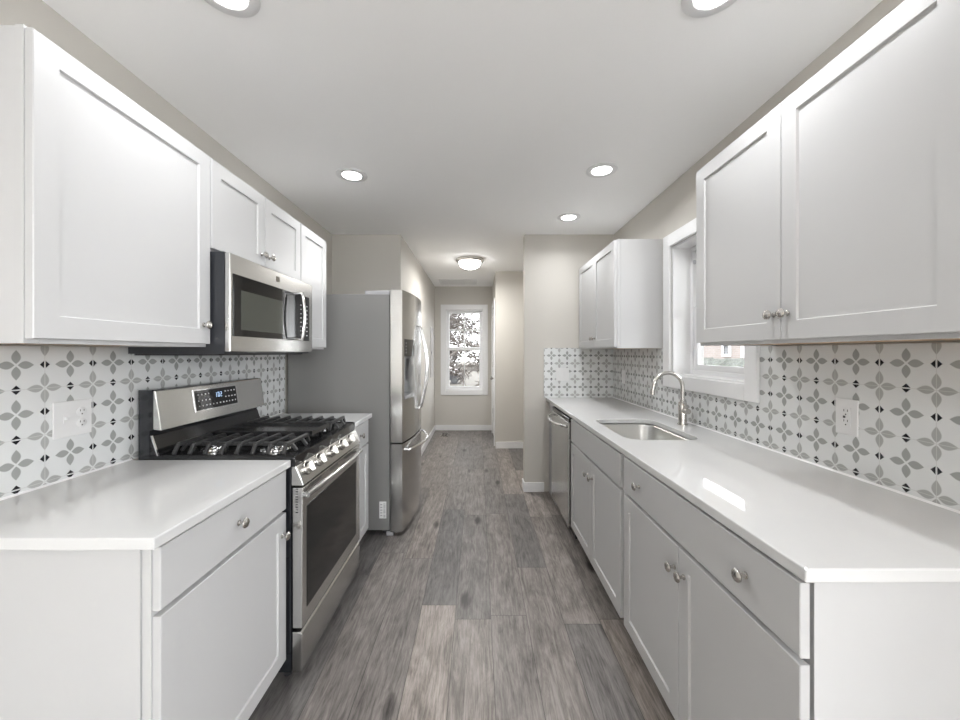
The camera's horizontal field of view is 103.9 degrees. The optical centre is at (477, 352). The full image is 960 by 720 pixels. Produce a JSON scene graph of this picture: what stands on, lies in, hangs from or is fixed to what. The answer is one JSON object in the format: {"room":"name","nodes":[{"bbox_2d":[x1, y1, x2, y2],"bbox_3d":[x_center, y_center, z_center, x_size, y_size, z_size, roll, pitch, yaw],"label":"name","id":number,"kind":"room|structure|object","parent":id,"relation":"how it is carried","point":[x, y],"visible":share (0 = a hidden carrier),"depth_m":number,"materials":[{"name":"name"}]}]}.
{"room":"kitchen","nodes":[
{"label":"kitchen","id":0,"kind":"room"},
{"bbox_2d":[0,0,331,459],"bbox_3d":[-1.477,0.102,0.225,0.120,2.495,7.050,0,0,0],"label":"wall","id":1,"kind":"structure","parent":0,"point":[37,14],"depth_m":1.55,"materials":[{"name":"paint"}]},
{"bbox_2d":[0,24,212,346],"bbox_3d":[-1.226,-0.404,1.201,0.380,0.764,0.604,0,0,0],"label":"upper cabinet","id":2,"kind":"object","parent":1,"relation":"attached to","point":[105,206],"visible":1,"depth_m":1.04,"materials":[{"name":"paint"}]},
{"bbox_2d":[0,346,284,500],"bbox_3d":[-1.410,0.208,1.813,0.014,0.456,1.864,0,0,0],"label":"backsplash","id":3,"kind":"structure","parent":1,"relation":"attached to","point":[32,378],"depth_m":1.35,"materials":[{"name":"tile"}]},
{"bbox_2d":[52,399,91,439],"bbox_3d":[-1.401,0.228,1.305,0.016,0.122,0.124,0,0,0],"label":"wall plate","id":4,"kind":"object","parent":3,"relation":"attached to","point":[69,418],"visible":1,"depth_m":1.30,"materials":[{"name":"white plastic"}]},
{"bbox_2d":[77,418,86,426],"bbox_3d":[-1.402,0.247,1.331,0.003,0.033,0.033,0,0,0],"label":"outlet","id":5,"kind":"object","parent":4,"relation":"attached to","point":[81,422],"depth_m":1.33,"materials":[{"name":"white plastic"}]},
{"bbox_2d":[77,407,86,415],"bbox_3d":[-1.402,0.208,1.331,0.003,0.033,0.033,0,0,0],"label":"outlet","id":6,"kind":"object","parent":4,"relation":"attached to","point":[81,411],"depth_m":1.33,"materials":[{"name":"white plastic"}]},
{"bbox_2d":[210,158,299,279],"bbox_3d":[-1.226,-0.597,1.885,0.380,0.378,0.760,0,0,0],"label":"upper cabinet","id":7,"kind":"object","parent":1,"relation":"attached to","point":[244,223],"visible":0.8,"depth_m":1.76,"materials":[{"name":"paint"}]},
{"bbox_2d":[128,251,311,354],"bbox_3d":[-1.166,-0.197,1.885,0.476,0.418,0.752,0,0,0],"label":"microwave","id":8,"kind":"object","parent":7,"relation":"attached to","point":[256,309],"visible":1,"depth_m":1.65,"materials":[{"name":"metal"}]},
{"bbox_2d":[300,223,325,348],"bbox_3d":[-1.226,-0.404,2.458,0.380,0.764,0.383,0,0,0],"label":"upper cabinet","id":9,"kind":"object","parent":1,"relation":"attached to","point":[312,247],"visible":0.31,"depth_m":2.48,"materials":[{"name":"paint"}]},
{"bbox_2d":[403,239,434,447],"bbox_3d":[-0.810,0.102,5.150,0.120,2.495,2.760,0,0,0],"label":"wall","id":10,"kind":"structure","parent":0,"point":[416,281],"depth_m":5.27,"materials":[{"name":"paint"}]},
{"bbox_2d":[421,426,434,455],"bbox_3d":[-0.743,1.304,5.142,0.013,0.092,2.744,0,0,0],"label":"baseboard","id":11,"kind":"structure","parent":10,"relation":"attached to","point":[425,444],"depth_m":5.48,"materials":[{"name":"paint"}]},
{"bbox_2d":[430,327,433,377],"bbox_3d":[-0.740,-0.003,6.070,0.020,0.795,0.400,0,0,0],"label":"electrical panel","id":12,"kind":"object","parent":10,"relation":"attached to","point":[431,328],"visible":1,"depth_m":5.98,"materials":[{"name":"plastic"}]},
{"bbox_2d":[248,430,674,719],"bbox_3d":[0.600,1.410,1.615,5.600,0.120,10.030,0,0,0],"label":"floor","id":13,"kind":"structure","parent":0,"point":[487,605],"depth_m":1.89,"materials":[{"name":"wood"}]},
{"bbox_2d":[0,470,290,719],"bbox_3d":[-1.080,0.908,1.218,0.670,0.882,0.615,0,0,0],"label":"base cabinet","id":14,"kind":"object","parent":13,"relation":"on","point":[192,626],"visible":0.89,"depth_m":0.92,"materials":[{"name":"paint"}]},
{"bbox_2d":[0,460,290,549],"bbox_3d":[-1.088,0.451,1.205,0.656,0.029,0.648,0,0,0],"label":"countertop","id":15,"kind":"structure","parent":14,"relation":"on","point":[132,504],"depth_m":1.09,"materials":[{"name":"stone"}]},
{"bbox_2d":[139,378,362,675],"bbox_3d":[-1.022,0.752,1.906,0.725,1.196,0.746,0,0,0],"label":"gas range","id":16,"kind":"object","parent":13,"relation":"on","point":[219,420],"visible":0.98,"depth_m":1.70,"materials":[{"name":"metal"}]},
{"bbox_2d":[150,422,354,465],"bbox_3d":[-1.042,0.442,1.906,0.595,0.046,0.744,0,0,0],"label":"cooktop","id":17,"kind":"object","parent":16,"relation":"in","point":[307,450],"depth_m":1.61,"materials":[{"name":"black metal"}]},
{"bbox_2d":[288,290,428,535],"bbox_3d":[-0.909,0.445,3.199,0.971,1.810,0.883,0,0,0],"label":"refrigerator","id":18,"kind":"object","parent":13,"relation":"on","point":[370,361],"visible":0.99,"depth_m":2.76,"materials":[{"name":"metal"}]},
{"bbox_2d":[354,420,367,541],"bbox_3d":[-1.080,0.908,2.477,0.670,0.882,0.382,0,0,0],"label":"base cabinet","id":19,"kind":"object","parent":13,"relation":"on","point":[361,430],"visible":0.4,"depth_m":2.57,"materials":[{"name":"paint"}]},
{"bbox_2d":[270,413,371,426],"bbox_3d":[-1.088,0.451,2.492,0.656,0.029,0.416,0,0,0],"label":"countertop","id":20,"kind":"structure","parent":19,"relation":"on","point":[358,418],"depth_m":2.60,"materials":[{"name":"stone"}]},
{"bbox_2d":[549,403,555,503],"bbox_3d":[0.700,0.908,3.479,0.020,0.883,0.309,0,0,0],"label":"filler panel","id":21,"kind":"object","parent":13,"relation":"on","point":[550,404],"visible":0.29,"depth_m":3.58,"materials":[{"name":"paint"}]},
{"bbox_2d":[547,407,576,538],"bbox_3d":[0.909,0.910,3.015,0.682,0.878,0.606,0,0,0],"label":"dishwasher","id":22,"kind":"object","parent":13,"relation":"on","point":[561,422],"visible":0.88,"depth_m":2.89,"materials":[{"name":"metal"}]},
{"bbox_2d":[571,419,626,617],"bbox_3d":[0.974,0.908,2.223,0.680,0.882,0.966,0,0,0],"label":"base cabinet","id":23,"kind":"object","parent":13,"relation":"on","point":[597,468],"visible":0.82,"depth_m":2.06,"materials":[{"name":"paint"}]},
{"bbox_2d":[624,457,959,719],"bbox_3d":[0.974,0.908,1.256,0.680,0.882,0.964,0,0,0],"label":"base cabinet","id":24,"kind":"object","parent":13,"relation":"on","point":[722,629],"visible":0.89,"depth_m":0.89,"materials":[{"name":"paint"}]},
{"bbox_2d":[546,397,959,582],"bbox_3d":[0.987,0.451,2.203,0.654,0.029,2.891,0,0,0],"label":"countertop","id":25,"kind":"structure","parent":24,"relation":"on","point":[822,525],"depth_m":1.07,"materials":[{"name":"stone"}]},
{"bbox_2d":[601,423,689,439],"bbox_3d":[0.940,0.571,2.170,0.436,0.208,0.650,0,0,0],"label":"sink","id":26,"kind":"object","parent":25,"relation":"in","point":[638,431],"visible":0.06,"depth_m":2.46,"materials":[{"name":"metal"}]},
{"bbox_2d":[650,371,690,424],"bbox_3d":[1.155,0.274,2.257,0.224,0.324,0.093,0,0,0],"label":"faucet","id":27,"kind":"object","parent":25,"relation":"on","point":[683,410],"visible":1,"depth_m":2.26,"materials":[{"name":"silver metal"}]},
{"bbox_2d":[42,0,882,286],"bbox_3d":[0.600,-1.205,1.615,5.600,0.120,10.030,0,0,0],"label":"ceiling","id":28,"kind":"structure","parent":0,"point":[472,126],"depth_m":1.64,"materials":[{"name":"paint"}]},
{"bbox_2d":[205,0,260,17],"bbox_3d":[-0.797,-1.141,1.187,0.192,0.007,0.192,0,0,0],"label":"recessed light","id":29,"kind":"object","parent":28,"relation":"in","point":[236,8],"visible":1,"depth_m":1.24,"materials":[{"name":"paint"}]},
{"bbox_2d":[336,168,366,181],"bbox_3d":[-0.813,-1.141,2.425,0.192,0.007,0.192,0,0,0],"label":"recessed light","id":30,"kind":"object","parent":28,"relation":"in","point":[348,174],"visible":1,"depth_m":2.41,"materials":[{"name":"paint"}]},
{"bbox_2d":[439,279,476,284],"bbox_3d":[-0.317,-1.139,6.075,0.601,0.012,0.390,0,0,0],"label":"ceiling vent","id":31,"kind":"object","parent":28,"relation":"in","point":[442,281],"visible":1,"depth_m":6.03,"materials":[{"name":"metal"}]},
{"bbox_2d":[456,256,483,269],"bbox_3d":[-0.100,-1.078,4.620,0.344,0.134,0.344,0,0,0],"label":"flush light","id":32,"kind":"object","parent":28,"relation":"attached to","point":[466,262],"visible":1,"depth_m":4.52,"materials":[{"name":"white glass"}]},
{"bbox_2d":[557,213,580,221],"bbox_3d":[0.768,-1.141,3.180,0.192,0.007,0.192,0,0,0],"label":"recessed light","id":33,"kind":"object","parent":28,"relation":"in","point":[567,217],"visible":1,"depth_m":3.17,"materials":[{"name":"paint"}]},
{"bbox_2d":[586,162,617,177],"bbox_3d":[0.776,-1.141,2.360,0.192,0.007,0.192,0,0,0],"label":"recessed light","id":34,"kind":"object","parent":28,"relation":"in","point":[599,170],"visible":1,"depth_m":2.35,"materials":[{"name":"paint"}]},
{"bbox_2d":[681,0,736,17],"bbox_3d":[0.750,-1.141,1.187,0.192,0.007,0.192,0,0,0],"label":"recessed light","id":35,"kind":"object","parent":28,"relation":"in","point":[692,8],"visible":1,"depth_m":1.24,"materials":[{"name":"paint"}]},
{"bbox_2d":[435,287,491,424],"bbox_3d":[-0.185,0.102,6.610,1.370,2.495,0.160,0,0,0],"label":"wall","id":36,"kind":"structure","parent":0,"point":[449,409],"depth_m":6.53,"materials":[{"name":"paint"}]},
{"bbox_2d":[435,425,491,429],"bbox_3d":[-0.252,1.304,6.522,0.995,0.092,0.013,0,0,0],"label":"baseboard","id":37,"kind":"structure","parent":36,"relation":"attached to","point":[437,427],"depth_m":6.52,"materials":[{"name":"paint"}]},
{"bbox_2d":[441,305,487,394],"bbox_3d":[-0.238,-0.046,6.600,0.818,1.569,0.180,0,0,0],"label":"window","id":38,"kind":"structure","parent":36,"relation":"in","point":[446,310],"depth_m":6.51,"materials":[{"name":"paint"}]},
{"bbox_2d":[332,235,613,491],"bbox_3d":[-0.051,0.102,3.710,2.733,2.495,0.120,0,0,0],"label":"wall","id":39,"kind":"structure","parent":0,"point":[552,264],"depth_m":3.65,"materials":[{"name":"paint"}]},
{"bbox_2d":[524,482,543,491],"bbox_3d":[0.541,1.304,3.643,0.198,0.092,0.013,0,0,0],"label":"baseboard","id":40,"kind":"structure","parent":39,"relation":"attached to","point":[528,486],"depth_m":3.64,"materials":[{"name":"paint"}]},
{"bbox_2d":[544,348,612,396],"bbox_3d":[0.974,0.196,3.646,0.667,0.480,0.008,0,0,0],"label":"backsplash","id":41,"kind":"structure","parent":39,"relation":"attached to","point":[590,370],"depth_m":3.64,"materials":[{"name":"white tile"}]},
{"bbox_2d":[556,368,568,380],"bbox_3d":[0.819,0.211,3.638,0.123,0.123,0.008,0,0,0],"label":"wall plate","id":42,"kind":"object","parent":41,"relation":"attached to","point":[562,374],"visible":1,"depth_m":3.64,"materials":[{"name":"white plastic"}]},
{"bbox_2d":[492,276,494,308],"bbox_3d":[0.307,0.102,5.975,0.120,2.495,1.110,0,0,0],"label":"wall","id":43,"kind":"structure","parent":0,"point":[493,285],"depth_m":5.99,"materials":[{"name":"paint"}]},
{"bbox_2d":[490,298,494,445],"bbox_3d":[0.235,0.280,5.890,0.104,2.140,0.940,0,0,0],"label":"door","id":44,"kind":"structure","parent":43,"relation":"in","point":[492,377],"depth_m":6.09,"materials":[{"name":"paint"}]},
{"bbox_2d":[495,271,522,447],"bbox_3d":[0.781,0.102,5.360,1.069,2.495,0.120,0,0,0],"label":"wall","id":45,"kind":"structure","parent":0,"point":[508,284],"depth_m":5.30,"materials":[{"name":"paint"}]},
{"bbox_2d":[496,442,522,447],"bbox_3d":[0.781,1.304,5.293,1.067,0.092,0.013,0,0,0],"label":"baseboard","id":46,"kind":"structure","parent":45,"relation":"attached to","point":[498,444],"depth_m":5.29,"materials":[{"name":"paint"}]},
{"bbox_2d":[614,0,959,349],"bbox_3d":[1.401,0.102,2.560,0.170,2.495,5.720,0,0,0],"label":"wall","id":47,"kind":"structure","parent":0,"point":[675,207],"depth_m":2.29,"materials":[{"name":"paint"}]},
{"bbox_2d":[579,239,661,348],"bbox_3d":[1.127,-0.419,3.147,0.376,0.778,0.945,0,0,0],"label":"upper cabinet","id":48,"kind":"object","parent":47,"relation":"attached to","point":[620,287],"visible":1,"depth_m":2.68,"materials":[{"name":"paint"}]},
{"bbox_2d":[663,218,759,402],"bbox_3d":[1.405,-0.283,2.190,0.222,1.036,0.886,0,0,0],"label":"window","id":49,"kind":"structure","parent":47,"relation":"in","point":[682,355],"depth_m":2.52,"materials":[{"name":"paint"}]},
{"bbox_2d":[612,342,959,513],"bbox_3d":[1.309,0.204,2.199,0.014,0.464,2.884,0,0,0],"label":"backsplash","id":50,"kind":"structure","parent":47,"relation":"attached to","point":[907,443],"depth_m":1.31,"materials":[{"name":"tile"}]},
{"bbox_2d":[622,370,624,383],"bbox_3d":[1.304,0.220,3.370,0.007,0.118,0.075,0,0,0],"label":"wall plate","id":51,"kind":"object","parent":50,"relation":"attached to","point":[623,371],"visible":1,"depth_m":3.36,"materials":[{"name":"white plastic"}]},
{"bbox_2d":[836,398,858,436],"bbox_3d":[1.304,0.228,1.330,0.008,0.126,0.080,0,0,0],"label":"wall plate","id":52,"kind":"object","parent":50,"relation":"attached to","point":[847,410],"visible":1,"depth_m":1.32,"materials":[{"name":"white plastic"}]},
{"bbox_2d":[841,407,850,426],"bbox_3d":[1.302,0.228,1.330,0.003,0.068,0.033,0,0,0],"label":"outlet","id":53,"kind":"object","parent":52,"relation":"attached to","point":[845,411],"depth_m":1.33,"materials":[{"name":"white plastic"}]},
{"bbox_2d":[696,0,959,345],"bbox_3d":[1.127,-0.419,1.205,0.376,0.778,0.940,0,0,0],"label":"upper cabinet","id":54,"kind":"object","parent":47,"relation":"attached to","point":[834,217],"visible":1,"depth_m":1.00,"materials":[{"name":"paint"}]},
{"label":"outside","id":55,"kind":"structure","parent":0,"visible":0},
{"bbox_2d":[449,361,478,385],"bbox_3d":[0.000,2.850,40.000,120.000,0.001,160.000,0,0,0],"label":"lawn","id":56,"kind":"structure","parent":55,"point":[473,378],"depth_m":39.69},
{"bbox_2d":[449,369,462,383],"bbox_3d":[-3.494,2.148,35.000,4.289,1.396,1.770,0,0,0],"label":"parked car","id":57,"kind":"object","parent":56,"relation":"on","point":[454,380],"visible":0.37,"depth_m":34.13,"materials":[{"name":"paint"}]},
{"bbox_2d":[449,314,471,353],"bbox_3d":[-6.322,-2.357,42.508,10.004,10.618,12.158,0,0,-42],"label":"bare tree","id":58,"kind":"object","parent":56,"relation":"on","point":[450,314],"visible":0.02,"depth_m":41.70,"materials":[{"name":"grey plant"}]},
{"bbox_2d":[449,314,478,385],"bbox_3d":[-1.760,-1.938,15.865,8.978,9.725,12.209,0,0,17],"label":"bare tree","id":59,"kind":"object","parent":56,"relation":"on","point":[455,353],"visible":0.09,"depth_m":18.17,"materials":[{"name":"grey plant"}]},
{"bbox_2d":[450,314,478,377],"bbox_3d":[-2.136,-4.439,29.161,11.710,14.736,10.767,0,0,-21],"label":"bare tree","id":60,"kind":"object","parent":56,"relation":"on","point":[456,320],"visible":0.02,"depth_m":30.66,"materials":[{"name":"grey plant"}]},
{"bbox_2d":[455,365,478,370],"bbox_3d":[1.100,2.300,56.040,9.000,1.000,0.080,0,0,0],"label":"fence","id":61,"kind":"object","parent":56,"relation":"on","point":[468,368],"visible":0.22,"depth_m":56.00,"materials":[{"name":"grey wood"}]},
{"bbox_2d":[704,346,743,358],"bbox_3d":[13.250,0.100,14.500,8.300,5.500,13.800,0,0,0],"label":"brick house","id":62,"kind":"structure","parent":56,"relation":"on","point":[717,352],"depth_m":14.49,"materials":[{"name":"brick"}]},
{"bbox_2d":[741,346,743,357],"bbox_3d":[9.479,-0.525,13.350,0.037,1.450,0.400,0,0,0],"label":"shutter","id":63,"kind":"object","parent":62,"relation":"hanging from","point":[742,347],"depth_m":13.45,"materials":[{"name":"white"}]},
{"bbox_2d":[704,357,743,366],"bbox_3d":[8.100,1.541,13.000,1.196,2.737,10.000,0,0,0],"label":"hedge","id":64,"kind":"object","parent":56,"relation":"on","point":[739,362],"visible":0.09,"depth_m":11.85,"materials":[{"name":"green plant"}]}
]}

